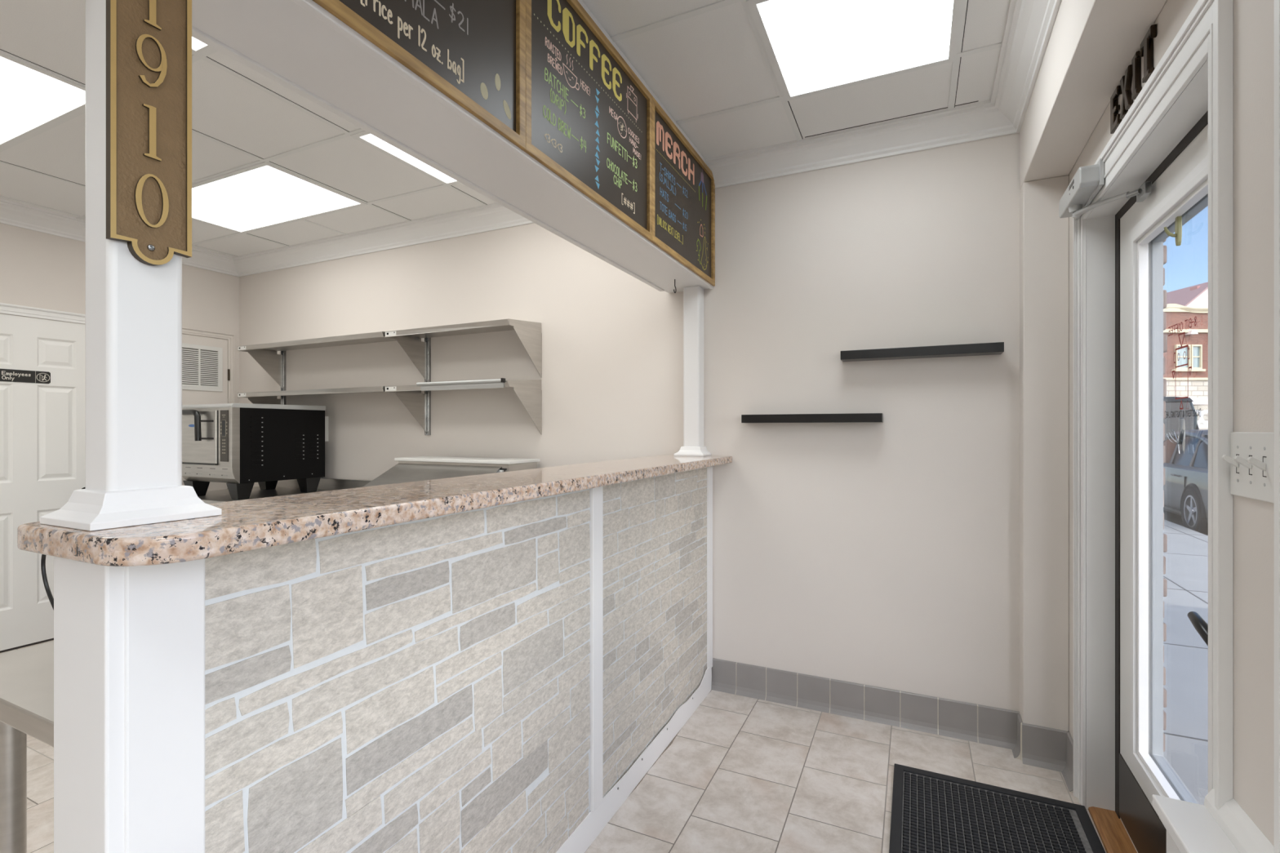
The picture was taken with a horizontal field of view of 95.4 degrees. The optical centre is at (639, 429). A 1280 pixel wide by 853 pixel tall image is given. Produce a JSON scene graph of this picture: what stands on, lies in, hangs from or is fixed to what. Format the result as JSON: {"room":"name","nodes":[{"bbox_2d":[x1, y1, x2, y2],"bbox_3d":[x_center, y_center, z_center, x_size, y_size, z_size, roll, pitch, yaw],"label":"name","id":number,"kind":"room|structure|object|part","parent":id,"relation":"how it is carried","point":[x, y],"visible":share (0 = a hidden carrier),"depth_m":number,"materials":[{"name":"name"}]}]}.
{"room":"food shop","nodes":[
{"label":"food shop","id":0,"kind":"room"},
{"bbox_2d":[0,222,239,403],"bbox_3d":[-5.127,-0.160,0.979,0.150,3.000,8.602,0,0,25],"label":"wall","id":1,"kind":"structure","parent":0,"point":[38,269],"depth_m":3.79,"materials":[{"name":"white paint"}]},
{"bbox_2d":[0,302,85,653],"bbox_3d":[-3.771,0.289,3.581,0.087,2.104,0.843,0,0,25],"label":"door","id":2,"kind":"structure","parent":1,"relation":"in","point":[42,426],"depth_m":3.63,"materials":[{"name":"white wood"}]},
{"bbox_2d":[0,368,50,383],"bbox_3d":[-3.815,-0.330,3.544,0.004,0.075,0.338,0,0,25],"label":"door sign","id":3,"kind":"object","parent":2,"relation":"attached to","point":[6,375],"visible":1,"depth_m":3.59,"materials":[{"name":"black plastic"}]},
{"bbox_3d":[-3.800,0.289,3.595,0.023,2.104,0.843,0,0,25],"label":"casing","id":4,"kind":"part","parent":2,"relation":"part of","materials":[{"name":"white paint"}]},
{"bbox_2d":[182,327,235,490],"bbox_3d":[-3.431,0.286,4.379,0.023,2.111,0.719,0,0,25],"label":"door","id":5,"kind":"structure","parent":1,"relation":"in","point":[228,395],"depth_m":4.58,"materials":[{"name":"white paint"}]},
{"bbox_2d":[182,342,222,391],"bbox_3d":[-3.381,-0.476,4.466,0.008,0.348,0.330,0,0,25],"label":"vent grille","id":6,"kind":"object","parent":5,"relation":"attached to","point":[202,365],"visible":0.76,"depth_m":4.49,"materials":[{"name":"white plastic"}]},
{"bbox_3d":[-3.431,0.286,4.379,0.023,2.111,0.719,0,0,25],"label":"casing","id":7,"kind":"part","parent":5,"relation":"part of","materials":[{"name":"white paint"}]},
{"bbox_2d":[0,198,533,276],"bbox_3d":[-3.361,-1.303,0.092,3.800,0.114,8.502,0,0,25],"label":"crown molding","id":8,"kind":"structure","parent":1,"relation":"attached to","point":[492,216],"depth_m":3.87,"materials":[{"name":"white paint"}]},
{"bbox_2d":[0,0,1009,257],"bbox_3d":[-2.701,-1.383,-0.219,5.700,0.054,8.702,0,0,25],"label":"ceiling","id":9,"kind":"structure","parent":0,"point":[707,62],"depth_m":2.46,"materials":[{"name":"tile"}]},
{"bbox_2d":[0,52,85,150],"bbox_3d":[-2.844,-1.357,2.359,1.223,0.010,0.615,0,0,25],"label":"recessed light","id":10,"kind":"object","parent":9,"relation":"in","point":[33,100],"visible":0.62,"depth_m":2.39,"materials":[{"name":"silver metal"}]},
{"bbox_2d":[191,36,215,57],"bbox_3d":[-1.179,-1.357,1.575,1.215,0.010,0.615,0,0,25],"label":"recessed light","id":11,"kind":"object","parent":9,"relation":"in","point":[199,48],"visible":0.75,"depth_m":2.06,"materials":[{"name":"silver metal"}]},
{"bbox_2d":[191,36,206,49],"bbox_3d":[-1.179,-1.357,1.575,1.163,0.004,0.563,0,0,25],"label":"diffuser","id":12,"kind":"object","parent":11,"relation":"attached to","point":[197,44],"depth_m":2.05,"materials":[{"name":"white plastic"}]},
{"bbox_3d":[-1.179,-1.357,1.575,1.215,0.010,0.615,0,0,25],"label":"frame","id":13,"kind":"part","parent":11,"relation":"part of","materials":[{"name":"silver metal"}]},
{"bbox_2d":[191,161,367,233],"bbox_3d":[-2.317,-1.357,3.479,1.223,0.010,0.610,0,0,25],"label":"recessed light","id":14,"kind":"object","parent":9,"relation":"in","point":[263,195],"visible":0.87,"depth_m":3.43,"materials":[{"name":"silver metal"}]},
{"bbox_2d":[350,130,460,186],"bbox_3d":[-0.651,-1.357,2.695,1.215,0.010,0.610,0,0,25],"label":"recessed light","id":15,"kind":"object","parent":9,"relation":"in","point":[364,136],"visible":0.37,"depth_m":2.89,"materials":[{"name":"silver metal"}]},
{"bbox_2d":[191,0,713,293],"bbox_3d":[-0.444,-1.045,1.591,0.272,0.630,3.300,0,0,25],"label":"beam","id":16,"kind":"structure","parent":9,"relation":"attached to","point":[300,46],"depth_m":1.36,"materials":[{"name":"white paint"}]},
{"bbox_2d":[312,0,525,150],"bbox_3d":[-0.492,-1.030,1.165,0.018,0.571,0.848,0,0,25],"label":"chalkboard","id":17,"kind":"object","parent":16,"relation":"attached to","point":[473,52],"visible":1,"depth_m":1.34,"materials":[{"name":"brown wood"}]},
{"bbox_2d":[523,0,652,240],"bbox_3d":[-0.135,-1.030,1.922,0.018,0.571,0.826,0,0,25],"label":"chalkboard","id":18,"kind":"object","parent":16,"relation":"attached to","point":[588,115],"visible":1,"depth_m":1.86,"materials":[{"name":"brown wood"}]},
{"bbox_2d":[649,96,715,286],"bbox_3d":[0.211,-1.030,2.655,0.018,0.571,0.796,0,0,25],"label":"chalkboard","id":19,"kind":"object","parent":16,"relation":"attached to","point":[683,186],"visible":1,"depth_m":2.61,"materials":[{"name":"brown wood"}]},
{"bbox_2d":[746,0,962,101],"bbox_3d":[0.747,-1.357,1.987,0.618,0.010,0.619,0,0,25],"label":"recessed light","id":20,"kind":"object","parent":9,"relation":"in","point":[811,47],"visible":1,"depth_m":2.02,"materials":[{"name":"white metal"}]},
{"bbox_2d":[0,640,1106,852],"bbox_3d":[-2.674,1.400,-0.232,5.760,0.120,8.902,0,0,25],"label":"floor","id":21,"kind":"structure","parent":0,"point":[742,774],"depth_m":2.21,"materials":[{"name":"tile"}]},
{"bbox_2d":[0,640,53,852],"bbox_3d":[-0.841,0.900,1.530,0.575,0.880,1.188,0,0,25],"label":"work table","id":22,"kind":"object","parent":21,"relation":"on","point":[26,674],"visible":0.06,"depth_m":1.05,"materials":[{"name":"silver metal"}]},
{"bbox_3d":[-1.155,0.919,1.069,0.040,0.842,0.040,0,0,25],"label":"leg","id":23,"kind":"part","parent":22,"relation":"part of","materials":[{"name":"silver metal"}]},
{"bbox_2d":[40,554,53,609],"bbox_3d":[-0.880,0.300,1.168,0.540,0.318,0.193,0,0,-26],"label":"cable","id":24,"kind":"object","parent":22,"relation":"on","point":[48,592],"visible":0.2,"depth_m":1.13,"materials":[{"name":"black rubber"}]},
{"bbox_2d":[197,477,371,503],"bbox_3d":[-2.345,0.848,3.882,1.650,0.985,0.745,0,0,25],"label":"work table","id":25,"kind":"object","parent":21,"relation":"on","point":[283,487],"visible":0.12,"depth_m":4.13,"materials":[{"name":"silver metal"}]},
{"bbox_2d":[182,403,325,499],"bbox_3d":[-2.655,0.135,3.963,0.594,0.610,0.697,0,0,25],"label":"oven","id":26,"kind":"object","parent":25,"relation":"on","point":[240,446],"visible":0.94,"depth_m":3.76,"materials":[{"name":"black metal"}]},
{"bbox_3d":[-2.949,0.388,3.876,0.109,0.104,0.109,0,0,25],"label":"leg","id":27,"kind":"part","parent":26,"relation":"part of","materials":[{"name":"black paint"}]},
{"bbox_3d":[-2.856,-0.029,3.695,0.395,0.199,0.054,0,0,21],"label":"handle","id":28,"kind":"part","parent":26,"relation":"part of","materials":[{"name":"black paint"}]},
{"bbox_3d":[-2.836,0.045,3.729,0.420,0.334,0.014,0,0,25],"label":"door","id":29,"kind":"part","parent":26,"relation":"part of","materials":[{"name":"silver metal"}]},
{"bbox_3d":[-2.581,0.038,3.614,0.080,0.320,0.004,0,0,25],"label":"control panel","id":30,"kind":"part","parent":26,"relation":"part of","materials":[{"name":"grey"}]},
{"bbox_3d":[-2.534,0.388,3.692,0.109,0.104,0.109,0,0,25],"label":"leg","id":31,"kind":"part","parent":26,"relation":"part of","materials":[{"name":"black paint"}]},
{"bbox_3d":[-2.643,-0.154,3.992,0.592,0.032,0.634,0,0,25],"label":"lid","id":32,"kind":"part","parent":26,"relation":"part of","materials":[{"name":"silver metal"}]},
{"bbox_3d":[-2.749,0.388,4.301,0.109,0.104,0.109,0,0,25],"label":"leg","id":33,"kind":"part","parent":26,"relation":"part of","materials":[{"name":"black paint"}]},
{"bbox_3d":[-2.337,0.388,4.108,0.109,0.104,0.109,0,0,25],"label":"leg","id":34,"kind":"part","parent":26,"relation":"part of","materials":[{"name":"black paint"}]},
{"bbox_2d":[53,466,712,852],"bbox_3d":[-0.223,0.755,1.925,0.166,1.170,2.509,0,0,25],"label":"counter base","id":35,"kind":"object","parent":21,"relation":"on","point":[503,678],"depth_m":1.18,"materials":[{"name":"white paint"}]},
{"bbox_3d":[-0.742,0.755,0.847,0.146,1.170,0.116,0,0,25],"label":"post","id":36,"kind":"part","parent":35,"relation":"part of","materials":[{"name":"white paint"}]},
{"bbox_2d":[17,454,732,566],"bbox_3d":[-0.234,0.152,1.915,0.375,0.036,2.532,0,0,25],"label":"countertop","id":37,"kind":"structure","parent":35,"relation":"on","point":[251,524],"depth_m":0.98,"materials":[{"name":"stone"}]},
{"bbox_2d":[40,0,222,531],"bbox_3d":[-0.754,-0.302,0.870,0.143,0.872,0.161,0,0,25],"label":"support post","id":38,"kind":"object","parent":37,"relation":"on","point":[134,308],"visible":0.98,"depth_m":0.83,"materials":[{"name":"white paint"}]},
{"bbox_3d":[-0.754,0.110,0.870,0.143,0.048,0.161,0,0,25],"label":"moulding","id":39,"kind":"part","parent":38,"relation":"part of","materials":[{"name":"white paint"}]},
{"bbox_2d":[106,0,191,266],"bbox_3d":[-0.714,-0.472,0.850,0.013,0.463,0.100,0,0,25],"label":"number plaque","id":40,"kind":"object","parent":38,"relation":"attached to","point":[148,42],"visible":1,"depth_m":0.84,"materials":[{"name":"brown metal"}]},
{"bbox_2d":[673,285,711,456],"bbox_3d":[0.272,-0.302,3.009,0.160,0.872,0.125,0,0,25],"label":"support post","id":41,"kind":"object","parent":37,"relation":"on","point":[693,296],"visible":1,"depth_m":2.99,"materials":[{"name":"white paint"}]},
{"bbox_3d":[0.272,0.110,3.009,0.160,0.048,0.125,0,0,25],"label":"moulding","id":42,"kind":"part","parent":41,"relation":"part of","materials":[{"name":"white paint"}]},
{"bbox_3d":[-0.412,0.745,1.381,0.012,1.150,1.148,0,0,25],"label":"stone panel","id":43,"kind":"part","parent":35,"relation":"part of","materials":[{"name":"grey stone"}]},
{"bbox_3d":[0.106,0.745,2.480,0.012,1.150,1.167,0,0,25],"label":"stone panel","id":44,"kind":"part","parent":35,"relation":"part of","materials":[{"name":"grey stone"}]},
{"bbox_2d":[362,461,537,487],"bbox_3d":[-1.145,0.765,3.292,0.836,1.150,0.740,0,0,25],"label":"prep table","id":45,"kind":"object","parent":21,"relation":"on","point":[403,471],"visible":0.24,"depth_m":3.33,"materials":[{"name":"silver metal"}]},
{"bbox_2d":[394,456,539,464],"bbox_3d":[-1.047,0.181,3.504,0.870,0.018,0.288,0,0,25],"label":"cutting board","id":46,"kind":"object","parent":45,"relation":"on","point":[424,459],"visible":1,"depth_m":3.41,"materials":[{"name":"white plastic"}]},
{"bbox_2d":[888,764,1105,852],"bbox_3d":[1.094,1.333,1.768,0.617,0.012,0.932,0,0,25],"label":"door mat","id":47,"kind":"object","parent":21,"relation":"on","point":[932,812],"visible":1,"depth_m":1.98,"materials":[{"name":"black rubber"}]},
{"bbox_2d":[1088,806,1137,852],"bbox_3d":[1.440,1.342,1.558,0.184,0.036,1.018,0,0,26],"label":"threshold","id":48,"kind":"object","parent":21,"relation":"on","point":[1114,837],"visible":0.44,"depth_m":1.92,"materials":[{"name":"brown wood"}]},
{"bbox_2d":[239,133,1020,711],"bbox_3d":[-0.767,-0.160,3.652,5.900,3.000,0.150,0,0,25],"label":"wall","id":49,"kind":"structure","parent":0,"point":[885,554],"depth_m":2.85,"materials":[{"name":"white paint"}]},
{"bbox_2d":[237,331,395,354],"bbox_3d":[-2.203,-0.608,4.065,1.490,0.064,0.321,0,0,25],"label":"wall shelf","id":50,"kind":"object","parent":49,"relation":"attached to","point":[372,337],"visible":0.81,"depth_m":4.02,"materials":[{"name":"silver metal"}]},
{"bbox_2d":[275,477,371,490],"bbox_3d":[-2.191,0.416,4.208,1.650,0.123,0.023,0,0,25],"label":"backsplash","id":51,"kind":"structure","parent":49,"relation":"attached to","point":[326,484],"depth_m":4.22,"materials":[{"name":"metal"}]},
{"bbox_2d":[324,416,328,441],"bbox_3d":[-2.341,-0.007,4.291,0.088,0.185,0.035,0,0,25],"label":"outlet box","id":52,"kind":"object","parent":49,"relation":"attached to","point":[326,417],"visible":0.24,"depth_m":4.27,"materials":[{"name":"white plastic"}]},
{"bbox_2d":[248,325,542,435],"bbox_3d":[-1.735,-0.299,3.875,2.414,0.671,0.272,0,0,25],"label":"shelf bracket","id":53,"kind":"object","parent":49,"relation":"attached to","point":[419,405],"visible":0.74,"depth_m":3.78,"materials":[{"name":"metal"}]},
{"bbox_2d":[237,386,393,399],"bbox_3d":[-2.203,-0.268,4.065,1.490,0.064,0.321,0,0,25],"label":"wall shelf","id":54,"kind":"object","parent":53,"relation":"on","point":[270,394],"visible":0.73,"depth_m":3.91,"materials":[{"name":"silver metal"}]},
{"bbox_2d":[384,318,541,341],"bbox_3d":[-1.091,-0.608,3.541,0.957,0.064,0.321,0,0,25],"label":"wall shelf","id":55,"kind":"object","parent":49,"relation":"attached to","point":[415,334],"visible":0.94,"depth_m":3.47,"materials":[{"name":"silver metal"}]},
{"bbox_2d":[384,379,541,393],"bbox_3d":[-1.091,-0.268,3.541,0.957,0.064,0.321,0,0,25],"label":"wall shelf","id":56,"kind":"object","parent":49,"relation":"attached to","point":[531,384],"visible":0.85,"depth_m":3.45,"materials":[{"name":"silver metal"}]},
{"bbox_2d":[416,377,505,391],"bbox_3d":[-1.038,-0.258,3.342,0.641,0.052,0.026,0,0,25],"label":"rail","id":57,"kind":"object","parent":56,"relation":"attached to","point":[492,383],"visible":1,"depth_m":3.33,"materials":[{"name":"grey metal"}]},
{"bbox_3d":[-1.044,-0.272,3.345,0.629,0.020,0.022,0,0,25],"label":"rail","id":58,"kind":"part","parent":57,"relation":"part of","materials":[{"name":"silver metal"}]},
{"bbox_2d":[741,413,883,422],"bbox_3d":[0.809,-0.054,2.771,0.640,0.040,0.100,0,0,25],"label":"floating shelf","id":59,"kind":"object","parent":49,"relation":"attached to","point":[857,417],"visible":1,"depth_m":2.71,"materials":[{"name":"black paint"}]},
{"bbox_2d":[711,657,1019,749],"bbox_3d":[0.980,1.264,2.729,1.357,0.152,0.031,0,0,25],"label":"baseboard","id":60,"kind":"structure","parent":49,"relation":"attached to","point":[973,722],"depth_m":2.69,"materials":[{"name":"grey tile"}]},
{"bbox_2d":[705,0,1061,188],"bbox_3d":[-0.825,-1.306,-1.102,1.356,0.108,8.502,0,0,25],"label":"crown molding","id":61,"kind":"structure","parent":49,"relation":"attached to","point":[1028,25],"depth_m":2.53,"materials":[{"name":"white paint"}]},
{"bbox_2d":[840,342,1004,361],"bbox_3d":[1.228,-0.341,2.574,0.640,0.040,0.100,0,0,25],"label":"floating shelf","id":62,"kind":"object","parent":49,"relation":"attached to","point":[997,348],"visible":1,"depth_m":2.53,"materials":[{"name":"black paint"}]},
{"bbox_2d":[1019,0,1167,731],"bbox_3d":[-0.200,-0.060,-1.393,0.154,2.800,8.522,0,0,26],"label":"wall","id":63,"kind":"structure","parent":0,"point":[1091,45],"depth_m":2.31,"materials":[{"name":"white paint"}]},
{"bbox_2d":[1068,0,1274,846],"bbox_3d":[-0.074,-0.160,-1.482,0.151,3.000,8.772,0,0,26],"label":"wall","id":64,"kind":"structure","parent":0,"point":[1253,20],"depth_m":1.01,"materials":[{"name":"white paint"}]},
{"bbox_2d":[1011,714,1073,792],"bbox_3d":[1.617,1.264,2.301,0.137,0.152,0.306,0,0,-17],"label":"baseboard","id":65,"kind":"structure","parent":64,"relation":"attached to","point":[1042,747],"depth_m":2.31,"materials":[{"name":"grey tile"}]},
{"bbox_2d":[1058,158,1151,220],"bbox_3d":[1.500,-0.761,1.902,0.149,0.158,0.435,0,0,26],"label":"door closer","id":66,"kind":"object","parent":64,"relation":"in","point":[1087,181],"depth_m":1.85,"materials":[{"name":"grey metal"}]},
{"bbox_3d":[1.503,-0.799,1.953,0.010,0.082,0.340,0,0,26],"label":"mounting plate","id":67,"kind":"part","parent":66,"relation":"part of","materials":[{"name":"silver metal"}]},
{"bbox_3d":[1.484,-0.729,1.878,0.020,0.037,0.230,0,0,3],"label":"arm","id":68,"kind":"part","parent":66,"relation":"part of","materials":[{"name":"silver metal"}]},
{"bbox_2d":[1110,84,1122,133],"bbox_3d":[1.397,-0.939,1.709,0.013,0.110,0.070,0,0,26],"label":"letter","id":69,"kind":"object","parent":64,"relation":"attached to","point":[1115,120],"depth_m":1.71,"materials":[{"name":"brown metal"}]},
{"bbox_2d":[1120,64,1133,119],"bbox_3d":[1.354,-0.939,1.620,0.013,0.110,0.082,0,0,26],"label":"letter","id":70,"kind":"object","parent":64,"relation":"attached to","point":[1126,81],"depth_m":1.60,"materials":[{"name":"brown metal"}]},
{"bbox_2d":[1131,50,1142,99],"bbox_3d":[1.316,-0.939,1.542,0.013,0.110,0.040,0,0,26],"label":"letter","id":71,"kind":"object","parent":64,"relation":"attached to","point":[1136,60],"depth_m":1.53,"materials":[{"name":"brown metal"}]},
{"bbox_2d":[1140,23,1156,83],"bbox_3d":[1.277,-0.939,1.462,0.013,0.110,0.082,0,0,26],"label":"letter","id":72,"kind":"object","parent":64,"relation":"attached to","point":[1147,44],"depth_m":1.45,"materials":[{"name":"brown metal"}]},
{"bbox_2d":[1073,0,1233,811],"bbox_3d":[1.405,0.242,1.575,0.165,2.198,1.178,0,0,26],"label":"door frame","id":73,"kind":"structure","parent":64,"relation":"attached to","point":[1206,33],"depth_m":1.58,"materials":[{"name":"white paint"}]},
{"bbox_2d":[1115,110,1208,852],"bbox_3d":[1.421,0.297,1.567,0.127,2.085,1.018,0,0,26],"label":"door","id":74,"kind":"structure","parent":64,"relation":"in","point":[1180,184],"depth_m":1.79,"materials":[{"name":"white"}]},
{"bbox_3d":[1.423,1.205,1.555,0.004,0.210,0.944,0,0,26],"label":"kick plate","id":75,"kind":"part","parent":74,"relation":"part of","materials":[{"name":"brown metal"}]},
{"bbox_2d":[1164,216,1182,245],"bbox_3d":[1.434,-0.539,1.569,0.035,0.090,0.022,0,0,26],"label":"hook","id":76,"kind":"object","parent":74,"relation":"attached to","point":[1177,235],"visible":0.85,"depth_m":1.56,"materials":[{"name":"gold"}]},
{"bbox_2d":[1166,417,1185,453],"bbox_3d":[1.424,0.017,1.549,0.035,0.096,0.073,0,0,26],"label":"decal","id":77,"kind":"object","parent":74,"relation":"attached to","point":[1181,440],"visible":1,"depth_m":1.54,"materials":[{"name":"clear plastic"}]},
{"bbox_2d":[1168,315,1196,409],"bbox_3d":[1.446,-0.171,1.555,0.001,0.234,0.190,0,0,26],"label":"sign","id":78,"kind":"object","parent":74,"relation":"on","point":[1170,331],"depth_m":1.55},
{"bbox_3d":[1.231,0.443,1.240,0.074,0.077,0.163,0,0,26],"label":"handle","id":79,"kind":"part","parent":74,"relation":"part of","materials":[{"name":"black paint"}]},
{"bbox_2d":[1151,0,1279,852],"bbox_3d":[0.382,0.237,-0.386,0.214,2.206,3.343,0,0,26],"label":"window","id":80,"kind":"structure","parent":64,"relation":"in","point":[1191,828],"depth_m":0.91,"materials":[{"name":"white paint"}]},
{"bbox_3d":[0.360,0.739,-0.375,0.164,0.025,3.343,0,0,26],"label":"sill","id":81,"kind":"part","parent":80,"relation":"part of","materials":[{"name":"white paint"}]},
{"bbox_3d":[0.383,-0.070,-0.350,0.027,1.593,3.278,0,0,26],"label":"casing","id":82,"kind":"part","parent":80,"relation":"part of","materials":[{"name":"white paint"}]},
{"bbox_2d":[1222,431,1274,503],"bbox_3d":[1.046,0.061,1.007,0.027,0.115,0.153,0,0,26],"label":"light switch","id":83,"kind":"object","parent":64,"relation":"attached to","point":[1251,459],"visible":0.9,"depth_m":1.00,"materials":[{"name":"white plastic"}]},
{"label":"outside","id":84,"kind":"structure","parent":0,"visible":0},
{"bbox_2d":[1163,510,1183,526],"bbox_3d":[26.354,1.568,20.748,90.000,0.145,120.000,0,0,25],"label":"street","id":85,"kind":"structure","parent":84,"point":[1168,516],"depth_m":9.88,"materials":[{"name":"grey asphalt"}]},
{"bbox_2d":[1163,396,1199,441],"bbox_3d":[12.519,0.385,15.192,1.997,2.280,4.900,0,0,26],"label":"parked car","id":86,"kind":"object","parent":85,"relation":"on","point":[1172,404],"visible":0.02,"depth_m":12.99,"materials":[{"name":"black paint"}]},
{"bbox_2d":[1163,429,1208,535],"bbox_3d":[9.301,0.760,9.213,1.837,1.530,4.770,0,0,26],"label":"parked car","id":87,"kind":"object","parent":85,"relation":"on","point":[1185,489],"visible":0.41,"depth_m":8.60,"materials":[{"name":"grey paint"}]},
{"bbox_2d":[1163,303,1208,429],"bbox_3d":[25.509,-2.488,32.500,23.000,7.977,7.000,0,0,0],"label":"brick building","id":88,"kind":"structure","parent":85,"relation":"on","point":[1196,336],"depth_m":29.98,"materials":[{"name":"red brick"}]},
{"bbox_3d":[27.897,-3.743,30.000,0.673,1.206,0.040,0,0,0],"label":"pane","id":89,"kind":"part","parent":88,"relation":"part of","materials":[{"name":"grey"}]},
{"bbox_3d":[25.509,-5.075,29.920,23.000,0.168,0.160,0,0,0],"label":"cornice","id":90,"kind":"part","parent":88,"relation":"part of","materials":[{"name":"beige stone"}]},
{"bbox_2d":[1166,281,1208,307],"bbox_3d":[43.219,-4.884,47.850,6.333,12.767,8.300,0,0,0],"label":"roof","id":91,"kind":"structure","parent":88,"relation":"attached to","point":[1197,295],"depth_m":44.35,"materials":[{"name":"red"}]},
{"bbox_3d":[28.192,-3.056,29.920,1.598,0.112,0.160,0,0,0],"label":"window sill","id":92,"kind":"part","parent":88,"relation":"part of","materials":[{"name":"beige stone"}]},
{"bbox_2d":[1184,329,1198,334],"bbox_3d":[28.234,-4.977,29.820,0.392,0.196,0.340,0,0,0],"label":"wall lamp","id":93,"kind":"object","parent":88,"relation":"attached to","point":[1187,331],"depth_m":29.74,"materials":[{"name":"white"}]},
{"bbox_3d":[28.584,-3.743,30.000,0.477,1.206,0.040,0,0,0],"label":"pane","id":94,"kind":"part","parent":88,"relation":"part of","materials":[{"name":"grey"}]},
{"bbox_2d":[1195,409,1208,427],"bbox_3d":[17.358,0.443,17.688,2.860,2.105,0.060,0,0,26],"label":"barrier","id":95,"kind":"object","parent":85,"relation":"on","point":[1201,420],"visible":0.06,"depth_m":17.76,"materials":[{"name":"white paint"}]},
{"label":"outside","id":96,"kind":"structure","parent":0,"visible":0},
{"bbox_2d":[1163,519,1208,805],"bbox_3d":[13.159,1.429,22.506,2.720,0.122,68.000,0,0,26],"label":"sidewalk","id":97,"kind":"structure","parent":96,"point":[1185,664],"depth_m":3.44,"materials":[{"name":"concrete"}]},
{"bbox_2d":[1163,238,1167,757],"bbox_3d":[0.096,-2.385,-1.383,0.073,7.550,9.600,0,0,26],"label":"wall","id":98,"kind":"structure","parent":97,"relation":"on","point":[1165,336],"depth_m":1.95,"materials":[{"name":"brick"}]}
]}

